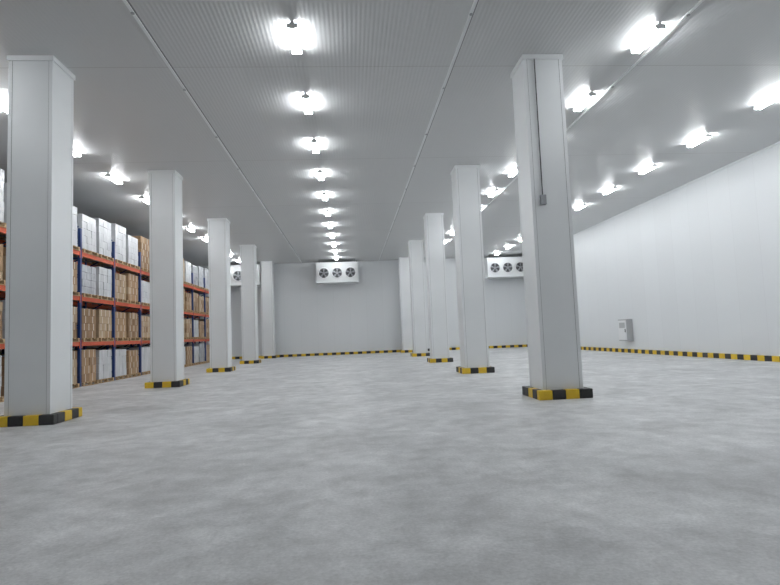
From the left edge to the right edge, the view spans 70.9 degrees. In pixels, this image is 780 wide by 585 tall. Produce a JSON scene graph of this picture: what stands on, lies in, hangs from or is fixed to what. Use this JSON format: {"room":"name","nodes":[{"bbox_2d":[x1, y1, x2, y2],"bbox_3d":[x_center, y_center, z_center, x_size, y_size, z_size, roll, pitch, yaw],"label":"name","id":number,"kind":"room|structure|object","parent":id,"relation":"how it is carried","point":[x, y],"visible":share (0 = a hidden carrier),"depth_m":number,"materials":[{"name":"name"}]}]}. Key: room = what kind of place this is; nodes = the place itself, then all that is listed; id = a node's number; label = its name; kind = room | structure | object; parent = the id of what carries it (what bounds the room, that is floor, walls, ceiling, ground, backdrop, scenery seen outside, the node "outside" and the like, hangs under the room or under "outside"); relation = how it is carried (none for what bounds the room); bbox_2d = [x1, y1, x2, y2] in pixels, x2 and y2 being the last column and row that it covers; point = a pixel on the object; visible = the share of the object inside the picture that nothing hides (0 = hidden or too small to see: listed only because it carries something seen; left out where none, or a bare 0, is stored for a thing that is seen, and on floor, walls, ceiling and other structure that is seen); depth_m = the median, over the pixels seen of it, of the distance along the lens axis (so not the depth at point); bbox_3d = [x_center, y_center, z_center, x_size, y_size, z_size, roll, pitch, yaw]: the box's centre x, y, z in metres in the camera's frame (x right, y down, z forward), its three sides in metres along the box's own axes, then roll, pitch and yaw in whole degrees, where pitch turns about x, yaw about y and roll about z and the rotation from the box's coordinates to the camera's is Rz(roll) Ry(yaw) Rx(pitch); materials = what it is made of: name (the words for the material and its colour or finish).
{"room":"warehouse","nodes":[
{"label":"warehouse","id":0,"kind":"room"},
{"bbox_2d":[0,343,148,353],"bbox_3d":[-13.454,-0.298,14.945,0.200,6.520,45.980,-2,-4,-4],"label":"beam","id":1,"kind":"structure","parent":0,"point":[122,345],"depth_m":27.03,"materials":[{"name":"metal"}]},
{"bbox_2d":[184,258,526,356],"bbox_3d":[-2.485,1.062,38.637,25.060,6.520,0.200,-2,-4,-4],"label":"wall","id":2,"kind":"structure","parent":0,"point":[364,315],"depth_m":38.50,"materials":[{"name":"white metal"}]},
{"bbox_2d":[200,256,520,266],"bbox_3d":[-2.629,-2.170,38.755,25.010,0.050,0.050,-2,-4,-4],"label":"trim","id":3,"kind":"structure","parent":2,"relation":"attached to","point":[518,256],"depth_m":38.73,"materials":[{"name":"white metal"}]},
{"bbox_2d":[232,344,527,358],"bbox_3d":[-2.393,4.216,38.249,24.970,0.170,0.090,-2,-4,-4],"label":"baseboard","id":4,"kind":"structure","parent":2,"relation":"attached to","point":[525,345],"depth_m":38.23,"materials":[{"name":"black paint"}]},
{"bbox_2d":[0,347,779,584],"bbox_3d":[-0.732,2.619,15.620,25.460,0.200,45.980,-2,-4,-4],"label":"floor","id":5,"kind":"structure","parent":0,"point":[395,468],"depth_m":5.01,"materials":[{"name":"concrete"}]},
{"bbox_2d":[4,55,75,415],"bbox_3d":[-6.335,-0.961,9.938,0.800,6.520,0.800,-2,-4,-4],"label":"column","id":6,"kind":"structure","parent":5,"relation":"on","point":[39,224],"depth_m":9.65,"materials":[{"name":"white metal"}]},
{"bbox_2d":[0,407,81,426],"bbox_3d":[-6.209,2.202,9.698,1.000,0.170,1.000,-2,-4,-4],"label":"kerb","id":7,"kind":"object","parent":5,"relation":"on","point":[74,412],"visible":0.82,"depth_m":9.23,"materials":[{"name":"yellow paint"}]},
{"bbox_2d":[0,169,209,401],"bbox_3d":[-10.852,0.418,21.545,1.150,5.884,28.210,-2,-4,-4],"label":"rack","id":8,"kind":"object","parent":5,"relation":"on","point":[103,243],"visible":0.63,"depth_m":20.31,"materials":[{"name":"blue painted steel"},{"name":"orange painted steel"},{"name":"wood"}]},
{"bbox_2d":[0,238,195,354],"bbox_3d":[-12.148,0.455,21.450,1.150,5.900,28.210,-2,-4,-4],"label":"beam","id":9,"kind":"structure","parent":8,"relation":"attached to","point":[109,347],"depth_m":22.99,"materials":[{"name":"orange metal"}]},
{"bbox_2d":[148,170,183,381],"bbox_3d":[-6.818,-0.427,16.730,0.800,6.520,0.800,-2,-4,-4],"label":"column","id":10,"kind":"structure","parent":5,"relation":"on","point":[165,186],"depth_m":16.42,"materials":[{"name":"white metal"}]},
{"bbox_2d":[145,379,189,388],"bbox_3d":[-6.692,2.737,16.490,1.000,0.170,1.000,-2,-4,-4],"label":"kerb","id":11,"kind":"object","parent":5,"relation":"on","point":[166,384],"visible":0.85,"depth_m":16.00,"materials":[{"name":"yellow paint"}]},
{"bbox_2d":[207,218,231,367],"bbox_3d":[-7.301,0.108,23.521,0.800,6.520,0.800,-2,-4,-4],"label":"column","id":12,"kind":"structure","parent":5,"relation":"on","point":[220,332],"depth_m":23.20,"materials":[{"name":"white paint"}]},
{"bbox_2d":[206,366,235,372],"bbox_3d":[-7.175,3.271,23.282,1.000,0.170,1.000,-2,-4,-4],"label":"kerb","id":13,"kind":"object","parent":5,"relation":"on","point":[208,370],"visible":0.84,"depth_m":22.79,"materials":[{"name":"yellow paint"}]},
{"bbox_2d":[240,244,258,360],"bbox_3d":[-7.784,0.642,30.313,0.800,6.520,0.800,-2,-4,-4],"label":"column","id":14,"kind":"structure","parent":5,"relation":"on","point":[248,262],"depth_m":29.98,"materials":[{"name":"white paint"}]},
{"bbox_2d":[240,359,260,363],"bbox_3d":[-7.658,3.805,30.073,1.000,0.170,1.000,-2,-4,-4],"label":"kerb","id":15,"kind":"object","parent":5,"relation":"on","point":[250,361],"visible":0.78,"depth_m":29.59,"materials":[{"name":"yellow paint"}]},
{"bbox_2d":[260,261,274,355],"bbox_3d":[-8.267,1.176,37.105,0.800,6.520,0.800,-2,-4,-4],"label":"column","id":16,"kind":"structure","parent":5,"relation":"on","point":[267,274],"depth_m":36.77,"materials":[{"name":"white metal"}]},
{"bbox_2d":[260,355,277,358],"bbox_3d":[-8.141,4.340,36.865,1.000,0.170,1.000,-2,-4,-4],"label":"kerb","id":17,"kind":"object","parent":5,"relation":"on","point":[275,356],"visible":0.86,"depth_m":36.37,"materials":[{"name":"yellow paint"}]},
{"bbox_2d":[398,257,412,349],"bbox_3d":[1.092,0.856,37.796,0.800,6.520,0.800,-2,-4,-4],"label":"column","id":18,"kind":"structure","parent":5,"relation":"on","point":[403,262],"depth_m":37.45,"materials":[{"name":"white metal"}]},
{"bbox_2d":[400,350,412,352],"bbox_3d":[1.218,4.019,37.556,1.000,0.170,1.000,-2,-4,-4],"label":"kerb","id":19,"kind":"object","parent":5,"relation":"on","point":[401,351],"visible":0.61,"depth_m":37.05,"materials":[{"name":"yellow paint"}]},
{"bbox_2d":[408,240,427,352],"bbox_3d":[1.575,0.322,31.004,0.800,6.520,0.800,-2,-4,-4],"label":"column","id":20,"kind":"structure","parent":5,"relation":"on","point":[415,247],"depth_m":30.66,"materials":[{"name":"white paint"}]},
{"bbox_2d":[410,353,429,356],"bbox_3d":[1.701,3.485,30.764,1.000,0.170,1.000,-2,-4,-4],"label":"kerb","id":21,"kind":"object","parent":5,"relation":"on","point":[411,354],"visible":0.82,"depth_m":30.27,"materials":[{"name":"yellow paint"}]},
{"bbox_2d":[423,213,449,358],"bbox_3d":[2.058,-0.213,24.212,0.800,6.520,0.800,-2,-4,-4],"label":"column","id":22,"kind":"structure","parent":5,"relation":"on","point":[433,222],"depth_m":23.88,"materials":[{"name":"white metal"}]},
{"bbox_2d":[427,357,452,362],"bbox_3d":[2.184,2.951,23.972,1.000,0.170,1.000,-2,-4,-4],"label":"kerb","id":23,"kind":"object","parent":5,"relation":"on","point":[430,360],"visible":0.79,"depth_m":23.49,"materials":[{"name":"yellow paint"}]},
{"bbox_2d":[450,165,489,367],"bbox_3d":[2.541,-0.747,17.420,0.800,6.520,0.800,-2,-4,-4],"label":"column","id":24,"kind":"structure","parent":5,"relation":"on","point":[466,197],"depth_m":17.09,"materials":[{"name":"white metal"}]},
{"bbox_2d":[456,366,494,373],"bbox_3d":[2.667,2.416,17.180,1.000,0.170,1.000,-2,-4,-4],"label":"kerb","id":25,"kind":"object","parent":5,"relation":"on","point":[462,370],"visible":0.79,"depth_m":16.69,"materials":[{"name":"yellow paint"}]},
{"bbox_2d":[510,54,582,389],"bbox_3d":[3.024,-1.282,10.628,0.800,6.520,0.800,-2,-4,-4],"label":"column","id":26,"kind":"structure","parent":5,"relation":"on","point":[548,256],"depth_m":10.31,"materials":[{"name":"white metal"}]},
{"bbox_2d":[534,59,546,204],"bbox_3d":[2.814,-3.056,10.346,0.100,2.830,0.070,-2,-4,-4],"label":"conduit","id":27,"kind":"object","parent":26,"relation":"attached to","point":[543,201],"visible":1,"depth_m":10.31,"materials":[{"name":"grey metal"}]},
{"bbox_2d":[522,386,592,399],"bbox_3d":[3.150,1.882,10.389,1.000,0.170,1.000,-2,-4,-4],"label":"kerb","id":28,"kind":"object","parent":5,"relation":"on","point":[585,392],"visible":0.79,"depth_m":9.91,"materials":[{"name":"yellow paint"}]},
{"bbox_2d":[0,0,779,265],"bbox_3d":[-0.999,-4.077,16.128,25.460,0.200,45.980,-2,-4,-4],"label":"ceiling","id":29,"kind":"structure","parent":0,"point":[373,73],"depth_m":12.50,"materials":[{"name":"white metal"}]},
{"bbox_2d":[0,100,7,112],"bbox_3d":[-8.223,-3.967,11.694,0.180,0.115,0.860,-2,-4,-4],"label":"ceiling light","id":30,"kind":"object","parent":29,"relation":"attached to","point":[3,106],"depth_m":11.63,"materials":[{"name":"white plastic"}]},
{"bbox_2d":[73,149,80,156],"bbox_3d":[-8.414,-3.756,14.379,0.180,0.115,0.860,-2,-4,-4],"label":"ceiling light","id":31,"kind":"object","parent":29,"relation":"attached to","point":[76,154],"depth_m":14.69,"materials":[{"name":"white plastic"}]},
{"bbox_2d":[105,173,122,183],"bbox_3d":[-8.605,-3.544,17.064,0.180,0.115,0.860,-2,-4,-4],"label":"ceiling light","id":32,"kind":"object","parent":29,"relation":"attached to","point":[108,175],"depth_m":16.99,"materials":[{"name":"white plastic"}]},
{"bbox_2d":[139,196,148,204],"bbox_3d":[-8.796,-3.333,19.749,0.180,0.115,0.860,-2,-4,-4],"label":"ceiling light","id":33,"kind":"object","parent":29,"relation":"attached to","point":[143,198],"depth_m":19.58,"materials":[{"name":"white plastic"}]},
{"bbox_2d":[185,226,194,231],"bbox_3d":[-9.178,-2.911,25.119,0.180,0.115,0.860,-2,-4,-4],"label":"ceiling light","id":34,"kind":"object","parent":29,"relation":"attached to","point":[187,227],"depth_m":25.03,"materials":[{"name":"white plastic"}]},
{"bbox_2d":[122,0,302,262],"bbox_3d":[-4.551,-3.835,15.831,0.080,0.045,45.530,-2,-4,-4],"label":"rail","id":35,"kind":"object","parent":29,"relation":"attached to","point":[127,3],"depth_m":11.47,"materials":[{"name":"grey metal"}]},
{"bbox_2d":[230,263,260,286],"bbox_3d":[-10.210,-1.220,37.176,2.860,1.580,1.190,-2,-4,-4],"label":"evaporator unit","id":36,"kind":"object","parent":29,"relation":"hanging from","point":[235,271],"visible":0.28,"depth_m":36.67,"materials":[{"name":"white metal"}]},
{"bbox_2d":[286,22,301,53],"bbox_3d":[-1.653,-4.397,9.480,0.180,0.115,0.860,-2,-4,-4],"label":"ceiling light","id":37,"kind":"object","parent":29,"relation":"attached to","point":[292,26],"depth_m":9.38,"materials":[{"name":"white plastic"}]},
{"bbox_2d":[301,93,311,113],"bbox_3d":[-1.844,-4.185,12.165,0.180,0.115,0.860,-2,-4,-4],"label":"ceiling light","id":38,"kind":"object","parent":29,"relation":"attached to","point":[307,110],"depth_m":12.02,"materials":[{"name":"white plastic"}]},
{"bbox_2d":[310,138,318,152],"bbox_3d":[-2.035,-3.974,14.850,0.180,0.115,0.860,-2,-4,-4],"label":"ceiling light","id":39,"kind":"object","parent":29,"relation":"attached to","point":[313,141],"depth_m":14.72,"materials":[{"name":"white plastic"}]},
{"bbox_2d":[317,169,323,180],"bbox_3d":[-2.226,-3.763,17.535,0.180,0.115,0.860,-2,-4,-4],"label":"ceiling light","id":40,"kind":"object","parent":29,"relation":"attached to","point":[320,172],"depth_m":17.43,"materials":[{"name":"white plastic"}]},
{"bbox_2d":[321,192,327,200],"bbox_3d":[-2.417,-3.552,20.220,0.180,0.115,0.860,-2,-4,-4],"label":"ceiling light","id":41,"kind":"object","parent":29,"relation":"attached to","point":[324,194],"depth_m":20.17,"materials":[{"name":"white plastic"}]},
{"bbox_2d":[316,259,358,283],"bbox_3d":[-3.632,-1.445,37.661,2.860,1.580,1.190,-2,-4,-4],"label":"evaporator unit","id":42,"kind":"object","parent":29,"relation":"hanging from","point":[333,272],"visible":1,"depth_m":37.14,"materials":[{"name":"white metal"}]},
{"bbox_2d":[379,0,478,260],"bbox_3d":[0.832,-4.019,16.229,0.080,0.045,45.530,-2,-4,-4],"label":"rail","id":43,"kind":"object","parent":29,"relation":"attached to","point":[474,5],"depth_m":11.93,"materials":[{"name":"grey metal"}]},
{"bbox_2d":[488,188,498,196],"bbox_3d":[3.912,-3.768,20.687,0.180,0.115,0.860,-2,-4,-4],"label":"ceiling light","id":44,"kind":"object","parent":29,"relation":"attached to","point":[491,194],"depth_m":20.59,"materials":[{"name":"white plastic"}]},
{"bbox_2d":[484,255,523,278],"bbox_3d":[8.129,-1.848,38.529,2.860,1.580,1.190,-2,-4,-4],"label":"evaporator unit","id":45,"kind":"object","parent":29,"relation":"hanging from","point":[499,267],"visible":0.88,"depth_m":38.01,"materials":[{"name":"white metal"}]},
{"bbox_2d":[508,167,516,176],"bbox_3d":[4.103,-3.979,18.002,0.180,0.115,0.860,-2,-4,-4],"label":"ceiling light","id":46,"kind":"object","parent":29,"relation":"attached to","point":[514,171],"depth_m":18.13,"materials":[{"name":"white plastic"}]},
{"bbox_2d":[445,0,704,245],"bbox_3d":[4.549,-4.146,16.503,0.080,0.045,45.530,-2,-4,-4],"label":"rail","id":47,"kind":"object","parent":29,"relation":"attached to","point":[700,2],"depth_m":11.14,"materials":[{"name":"grey metal"}]},
{"bbox_2d":[575,203,586,209],"bbox_3d":[8.256,-3.712,23.707,0.180,0.115,0.860,-2,-4,-4],"label":"ceiling light","id":48,"kind":"object","parent":29,"relation":"attached to","point":[584,204],"depth_m":23.64,"materials":[{"name":"white plastic"}]},
{"bbox_2d":[573,91,596,111],"bbox_3d":[4.485,-4.402,12.632,0.180,0.115,0.860,-2,-4,-4],"label":"ceiling light","id":49,"kind":"object","parent":29,"relation":"attached to","point":[590,95],"depth_m":12.56,"materials":[{"name":"white plastic"}]},
{"bbox_2d":[603,186,617,194],"bbox_3d":[8.447,-3.923,21.022,0.180,0.115,0.860,-2,-4,-4],"label":"ceiling light","id":50,"kind":"object","parent":29,"relation":"attached to","point":[613,188],"depth_m":20.99,"materials":[{"name":"white plastic"}]},
{"bbox_2d":[630,22,665,53],"bbox_3d":[4.676,-4.613,9.947,0.180,0.115,0.860,-2,-4,-4],"label":"ceiling light","id":51,"kind":"object","parent":29,"relation":"attached to","point":[658,27],"depth_m":9.89,"materials":[{"name":"white plastic"}]},
{"bbox_2d":[639,163,657,174],"bbox_3d":[8.638,-4.135,18.337,0.180,0.115,0.860,-2,-4,-4],"label":"ceiling light","id":52,"kind":"object","parent":29,"relation":"attached to","point":[654,165],"depth_m":18.27,"materials":[{"name":"white plastic"}]},
{"bbox_2d":[687,133,711,147],"bbox_3d":[8.829,-4.346,15.652,0.180,0.115,0.860,-2,-4,-4],"label":"ceiling light","id":53,"kind":"object","parent":29,"relation":"attached to","point":[707,135],"depth_m":15.61,"materials":[{"name":"white plastic"}]},
{"bbox_2d":[754,92,779,109],"bbox_3d":[9.020,-4.557,12.967,0.180,0.115,0.860,-2,-4,-4],"label":"ceiling light","id":54,"kind":"object","parent":29,"relation":"attached to","point":[775,97],"depth_m":13.04,"materials":[{"name":"white plastic"}]},
{"bbox_2d":[573,144,779,355],"bbox_3d":[11.723,-1.160,16.803,0.200,6.520,45.980,-2,-4,-4],"label":"wall","id":55,"kind":"structure","parent":0,"point":[694,267],"depth_m":20.45,"materials":[{"name":"white metal"}]},
{"bbox_2d":[618,319,633,340],"bbox_3d":[10.925,1.744,25.428,0.320,1.000,0.800,-2,-4,-4],"label":"electrical box","id":56,"kind":"object","parent":55,"relation":"attached to","point":[625,326],"visible":1,"depth_m":25.11,"materials":[{"name":"grey metal"}]},
{"bbox_2d":[573,141,779,235],"bbox_3d":[11.470,-4.379,17.039,0.050,0.050,45.580,-2,-4,-4],"label":"trim","id":57,"kind":"structure","parent":55,"relation":"attached to","point":[774,144],"depth_m":20.32,"materials":[{"name":"white metal"}]},
{"bbox_2d":[581,347,779,361],"bbox_3d":[11.704,2.009,16.553,0.090,0.170,45.580,-2,-4,-4],"label":"baseboard","id":58,"kind":"structure","parent":55,"relation":"attached to","point":[658,352],"depth_m":20.41,"materials":[{"name":"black paint"}]}
]}

